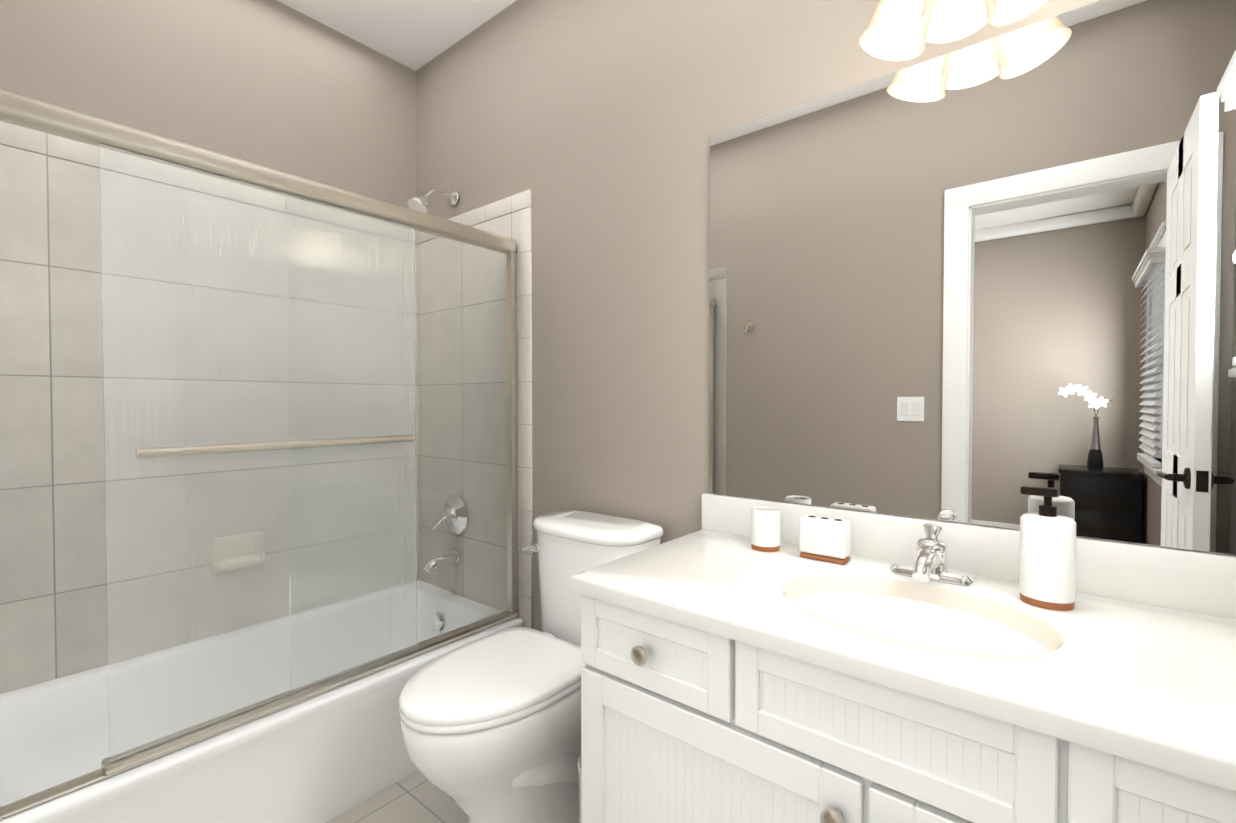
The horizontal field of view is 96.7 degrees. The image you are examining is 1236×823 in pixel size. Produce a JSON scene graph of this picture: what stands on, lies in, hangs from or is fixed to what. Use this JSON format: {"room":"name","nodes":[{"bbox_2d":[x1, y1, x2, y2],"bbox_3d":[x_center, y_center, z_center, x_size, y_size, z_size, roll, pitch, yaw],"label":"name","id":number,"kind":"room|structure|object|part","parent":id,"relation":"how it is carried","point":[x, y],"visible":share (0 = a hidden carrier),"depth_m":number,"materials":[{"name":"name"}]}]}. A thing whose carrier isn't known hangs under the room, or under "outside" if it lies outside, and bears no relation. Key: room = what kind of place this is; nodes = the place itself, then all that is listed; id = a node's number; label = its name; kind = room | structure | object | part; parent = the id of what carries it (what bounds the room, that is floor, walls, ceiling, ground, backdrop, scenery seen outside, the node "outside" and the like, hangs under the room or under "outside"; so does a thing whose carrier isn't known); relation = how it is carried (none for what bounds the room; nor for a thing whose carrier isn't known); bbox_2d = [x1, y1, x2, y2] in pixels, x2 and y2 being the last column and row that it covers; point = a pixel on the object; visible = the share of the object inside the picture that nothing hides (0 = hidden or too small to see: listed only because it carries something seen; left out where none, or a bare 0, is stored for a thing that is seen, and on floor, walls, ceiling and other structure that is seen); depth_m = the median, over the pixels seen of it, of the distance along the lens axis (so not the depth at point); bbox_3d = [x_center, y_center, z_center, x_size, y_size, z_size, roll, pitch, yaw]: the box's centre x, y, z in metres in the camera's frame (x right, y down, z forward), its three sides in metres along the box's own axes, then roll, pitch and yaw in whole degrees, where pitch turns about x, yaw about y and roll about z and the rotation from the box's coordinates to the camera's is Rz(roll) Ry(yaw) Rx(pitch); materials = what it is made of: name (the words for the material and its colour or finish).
{"room":"bathroom","nodes":[
{"label":"bathroom","id":0,"kind":"room"},
{"bbox_2d":[0,0,416,208],"bbox_3d":[-2.438,-0.191,0.812,0.120,2.700,4.610,1,1,39],"label":"wall","id":1,"kind":"structure","parent":0,"point":[276,85],"depth_m":1.98,"materials":[{"name":"paint"}]},
{"bbox_2d":[0,121,99,167],"bbox_3d":[-1.413,-0.793,1.953,0.010,0.065,1.530,1,1,39],"label":"wall tile","id":2,"kind":"structure","parent":1,"relation":"attached to","point":[24,138],"depth_m":1.62,"materials":[{"name":"beige tile"}]},
{"bbox_2d":[0,144,107,693],"bbox_3d":[-1.414,0.039,1.968,0.008,1.600,1.530,1,1,39],"label":"wall tile","id":3,"kind":"structure","parent":1,"relation":"attached to","point":[53,605],"depth_m":1.63,"materials":[{"name":"beige tile"}]},
{"bbox_2d":[326,770,466,822],"bbox_3d":[-0.333,1.184,1.105,3.040,0.060,1.770,1,1,39],"label":"floor","id":4,"kind":"structure","parent":0,"point":[416,797],"depth_m":1.59,"materials":[{"name":"tile"}]},
{"bbox_2d":[0,617,523,822],"bbox_3d":[-1.123,0.971,1.742,0.745,0.345,1.517,1,1,39],"label":"bathtub","id":5,"kind":"object","parent":4,"relation":"on","point":[325,757],"visible":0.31,"depth_m":1.52,"materials":[{"name":"white ceramic"}]},
{"bbox_2d":[0,615,517,819],"bbox_3d":[-0.877,0.797,1.538,0.040,0.008,1.514,1,1,39],"label":"door track","id":6,"kind":"object","parent":5,"relation":"on","point":[21,805],"visible":0.41,"depth_m":1.20,"materials":[{"name":"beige metal"}]},
{"bbox_2d":[101,610,517,774],"bbox_3d":[-0.769,0.781,1.670,0.048,0.020,1.173,1,1,39],"label":"track rail","id":7,"kind":"object","parent":6,"relation":"on","point":[107,766],"visible":0.77,"depth_m":1.50,"materials":[{"name":"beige metal"}]},
{"bbox_2d":[99,144,506,762],"bbox_3d":[-0.776,0.090,1.650,0.028,1.357,1.133,1,1,39],"label":"shower door","id":8,"kind":"structure","parent":7,"relation":"on","point":[237,312],"depth_m":1.47,"materials":[{"name":"clear glass"}]},
{"bbox_3d":[-0.666,0.088,1.802,0.006,1.357,0.758,1,1,39],"label":"glass","id":9,"kind":"part","parent":8,"relation":"part of","materials":[{"name":"clear glass"}]},
{"bbox_2d":[399,510,662,822],"bbox_3d":[-0.243,0.746,1.507,0.424,0.804,0.723,1,1,39],"label":"toilet","id":10,"kind":"object","parent":4,"relation":"on","point":[491,727],"visible":0.75,"depth_m":1.37,"materials":[{"name":"white ceramic"}]},
{"bbox_3d":[-0.268,0.927,1.480,0.368,0.441,0.640,1,1,39],"label":"bowl","id":11,"kind":"part","parent":10,"relation":"part of","materials":[{"name":"white ceramic"}]},
{"bbox_3d":[-0.319,0.682,1.413,0.374,0.047,0.483,1,1,39],"label":"seat","id":12,"kind":"part","parent":10,"relation":"part of","materials":[{"name":"white plastic"}]},
{"bbox_3d":[-0.282,0.433,1.734,0.049,0.021,0.020,1,1,39],"label":"lever arm","id":13,"kind":"part","parent":10,"relation":"part of"},
{"bbox_3d":[-0.260,0.428,1.726,0.030,0.030,0.010,1,1,39],"label":"lever","id":14,"kind":"part","parent":10,"relation":"part of","materials":[{"name":"silver metal"}]},
{"bbox_3d":[-0.084,0.357,1.695,0.424,0.033,0.220,1,1,39],"label":"lid","id":15,"kind":"part","parent":10,"relation":"part of","materials":[{"name":"white ceramic"}]},
{"bbox_3d":[-0.081,0.556,1.702,0.406,0.365,0.210,1,1,39],"label":"tank","id":16,"kind":"part","parent":10,"relation":"part of","materials":[{"name":"white ceramic"}]},
{"bbox_2d":[577,755,580,822],"bbox_3d":[-0.031,1.004,1.353,0.138,0.292,0.138,1,1,39],"label":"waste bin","id":17,"kind":"object","parent":4,"relation":"on","point":[579,765],"visible":0.17,"depth_m":1.33,"materials":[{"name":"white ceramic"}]},
{"bbox_2d":[569,585,1235,822],"bbox_3d":[0.563,0.770,0.976,1.252,0.774,0.582,1,1,39],"label":"bathroom vanity","id":18,"kind":"object","parent":4,"relation":"on","point":[683,720],"depth_m":0.86,"materials":[{"name":"white wood"}]},
{"bbox_3d":[0.045,0.460,1.041,0.037,0.037,0.035,1,1,39],"label":"drawer knob","id":19,"kind":"part","parent":18,"relation":"part of","materials":[{"name":"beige metal"}]},
{"bbox_3d":[0.062,0.406,1.060,0.266,0.042,0.018,1,1,39],"label":"drawer rail","id":20,"kind":"part","parent":18,"relation":"part of","materials":[{"name":"white wood"}]},
{"bbox_3d":[0.062,0.514,1.062,0.266,0.042,0.018,1,1,39],"label":"drawer rail","id":21,"kind":"part","parent":18,"relation":"part of","materials":[{"name":"white wood"}]},
{"bbox_3d":[0.065,0.460,1.065,0.270,0.070,0.010,1,1,39],"label":"drawer panel","id":22,"kind":"part","parent":18,"relation":"part of","materials":[{"name":"white wood"}]},
{"bbox_3d":[0.148,0.794,1.003,0.449,0.379,0.010,1,1,39],"label":"door panel","id":23,"kind":"part","parent":18,"relation":"part of","materials":[{"name":"white wood"}]},
{"bbox_3d":[0.145,0.576,0.995,0.445,0.060,0.018,1,1,39],"label":"door rail","id":24,"kind":"part","parent":18,"relation":"part of","materials":[{"name":"white wood"}]},
{"bbox_3d":[0.322,0.607,0.817,0.037,0.037,0.035,1,1,39],"label":"door knob","id":25,"kind":"part","parent":18,"relation":"part of","materials":[{"name":"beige metal"}]},
{"bbox_3d":[0.371,0.518,0.809,0.346,0.042,0.018,1,1,39],"label":"false rail","id":26,"kind":"part","parent":18,"relation":"part of","materials":[{"name":"white wood"}]},
{"bbox_3d":[0.371,0.410,0.807,0.346,0.042,0.018,1,1,39],"label":"false rail","id":27,"kind":"part","parent":18,"relation":"part of","materials":[{"name":"white wood"}]},
{"bbox_3d":[0.374,0.464,0.812,0.350,0.070,0.010,1,1,39],"label":"false panel","id":28,"kind":"part","parent":18,"relation":"part of","materials":[{"name":"white wood"}]},
{"bbox_2d":[569,529,1235,780],"bbox_3d":[0.558,0.364,0.971,1.264,0.035,0.541,1,1,39],"label":"countertop","id":29,"kind":"structure","parent":18,"relation":"on","point":[1153,677],"depth_m":0.83,"materials":[{"name":"white stone"}]},
{"bbox_2d":[751,507,779,551],"bbox_3d":[0.366,0.290,1.361,0.070,0.098,0.070,1,1,39],"label":"tumbler","id":30,"kind":"object","parent":29,"relation":"on","point":[765,529],"visible":1,"depth_m":1.33,"materials":[{"name":"white ceramic"}]},
{"bbox_2d":[799,515,850,563],"bbox_3d":[0.477,0.293,1.269,0.106,0.095,0.050,1,1,39],"label":"toothbrush holder","id":31,"kind":"object","parent":29,"relation":"on","point":[827,539],"visible":1,"depth_m":1.25,"materials":[{"name":"white ceramic"}]},
{"bbox_2d":[777,565,1044,660],"bbox_3d":[0.514,0.416,0.982,0.438,0.133,0.320,1,1,39],"label":"sink","id":32,"kind":"object","parent":29,"relation":"in","point":[1007,628],"depth_m":1.03,"materials":[{"name":"white ceramic"}]},
{"bbox_2d":[885,519,980,588],"bbox_3d":[0.622,0.288,1.104,0.160,0.111,0.151,1,1,39],"label":"faucet","id":33,"kind":"object","parent":29,"relation":"on","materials":[{"name":"silver metal"}]},
{"bbox_2d":[1019,486,1075,610],"bbox_3d":[0.775,0.242,0.991,0.080,0.208,0.080,1,1,39],"label":"soap dispenser","id":34,"kind":"object","parent":29,"relation":"on","point":[1047,572],"visible":1,"depth_m":0.96,"materials":[{"name":"white ceramic"}]},
{"bbox_3d":[0.592,0.583,0.630,0.450,0.060,0.018,1,1,39],"label":"door rail","id":35,"kind":"part","parent":18,"relation":"part of","materials":[{"name":"white wood"}]},
{"bbox_3d":[0.682,0.469,0.560,0.265,0.070,0.010,1,1,39],"label":"drawer panel","id":36,"kind":"part","parent":18,"relation":"part of","materials":[{"name":"white wood"}]},
{"bbox_3d":[0.679,0.415,0.556,0.261,0.042,0.018,1,1,39],"label":"drawer rail","id":37,"kind":"part","parent":18,"relation":"part of","materials":[{"name":"white wood"}]},
{"bbox_2d":[277,0,515,70],"bbox_3d":[-0.333,-1.575,1.057,3.040,0.060,1.770,1,1,39],"label":"ceiling","id":38,"kind":"structure","parent":0,"point":[415,35],"depth_m":2.20,"materials":[{"name":"white paint"}]},
{"bbox_2d":[416,0,1235,631],"bbox_3d":[0.189,-0.206,1.720,3.040,2.700,0.120,1,1,39],"label":"wall","id":39,"kind":"structure","parent":0,"point":[592,124],"depth_m":1.78,"materials":[{"name":"paint"}]},
{"bbox_2d":[0,88,516,253],"bbox_3d":[-0.877,-0.615,1.514,0.052,0.055,1.514,1,1,39],"label":"header","id":40,"kind":"object","parent":39,"relation":"attached to","point":[37,114],"visible":0.88,"depth_m":1.34,"materials":[{"name":"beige metal"}]},
{"bbox_2d":[407,189,457,213],"bbox_3d":[-0.764,-0.868,2.264,0.086,0.147,0.208,1,1,39],"label":"shower head","id":41,"kind":"object","parent":39,"relation":"attached to","point":[418,203],"visible":0.96,"depth_m":2.22},
{"bbox_3d":[-0.743,-0.898,2.289,0.017,0.064,0.142,1,1,39],"label":"arm","id":42,"kind":"part","parent":41,"relation":"part of"},
{"bbox_2d":[427,189,531,234],"bbox_3d":[-0.627,-0.799,2.292,0.782,0.065,0.010,1,1,39],"label":"wall tile","id":43,"kind":"structure","parent":39,"relation":"attached to","point":[507,205],"depth_m":2.17,"materials":[{"name":"beige tile"}]},
{"bbox_2d":[442,211,519,617],"bbox_3d":[-0.652,0.033,2.328,0.717,1.600,0.008,1,1,39],"label":"wall tile","id":44,"kind":"structure","parent":39,"relation":"attached to","point":[507,225],"depth_m":2.11,"materials":[{"name":"beige tile"}]},
{"bbox_2d":[506,253,517,611],"bbox_3d":[-0.407,0.083,2.101,0.036,1.365,0.028,1,1,39],"label":"door jamb","id":45,"kind":"object","parent":39,"relation":"attached to","point":[511,325],"visible":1,"depth_m":2.09,"materials":[{"name":"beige metal"}]},
{"bbox_2d":[519,207,532,628],"bbox_3d":[-0.349,0.187,2.083,0.065,1.900,0.010,1,1,39],"label":"wall tile","id":46,"kind":"structure","parent":39,"relation":"attached to","point":[525,389],"depth_m":2.07,"materials":[{"name":"tile"}]},
{"bbox_2d":[859,0,1047,60],"bbox_3d":[0.683,-0.958,1.102,0.356,0.416,0.191,1,1,39],"label":"sconce","id":47,"kind":"object","parent":39,"relation":"attached to","point":[898,30],"visible":1,"depth_m":1.12,"materials":[{"name":"white glass"}]},
{"bbox_3d":[0.581,-0.838,1.150,0.141,0.174,0.134,1,1,39],"label":"lamp shade","id":48,"kind":"part","parent":47,"relation":"part of","materials":[{"name":"white glass"}]},
{"bbox_3d":[0.665,-0.849,1.081,0.134,0.161,0.134,1,1,39],"label":"lamp shade","id":49,"kind":"part","parent":47,"relation":"part of","materials":[{"name":"white glass"}]},
{"bbox_3d":[0.748,-0.836,1.014,0.141,0.174,0.134,1,1,39],"label":"lamp shade","id":50,"kind":"part","parent":47,"relation":"part of","materials":[{"name":"white glass"}]},
{"bbox_2d":[702,493,1235,618],"bbox_3d":[0.736,0.308,1.188,1.264,0.130,0.022,1,1,39],"label":"backsplash","id":51,"kind":"structure","parent":39,"relation":"attached to","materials":[{"name":"white stone"}]},
{"bbox_2d":[709,0,1235,554],"bbox_3d":[0.747,-0.268,1.181,1.248,1.018,0.006,1,1,39],"label":"mirror","id":52,"kind":"object","parent":39,"relation":"attached to","point":[981,282],"visible":1,"depth_m":1.14,"materials":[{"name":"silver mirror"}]},
{"bbox_3d":[-1.045,0.092,1.261,0.046,0.015,0.016,1,1,39],"label":"post","id":53,"kind":"object","parent":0,"visible":0},
{"bbox_2d":[135,435,414,457],"bbox_3d":[-0.850,0.088,1.464,0.021,0.021,0.660,1,1,39],"label":"door towel bar","id":54,"kind":"object","parent":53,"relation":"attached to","point":[188,450],"visible":0.96,"depth_m":1.39,"materials":[{"name":"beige metal"}]}
]}

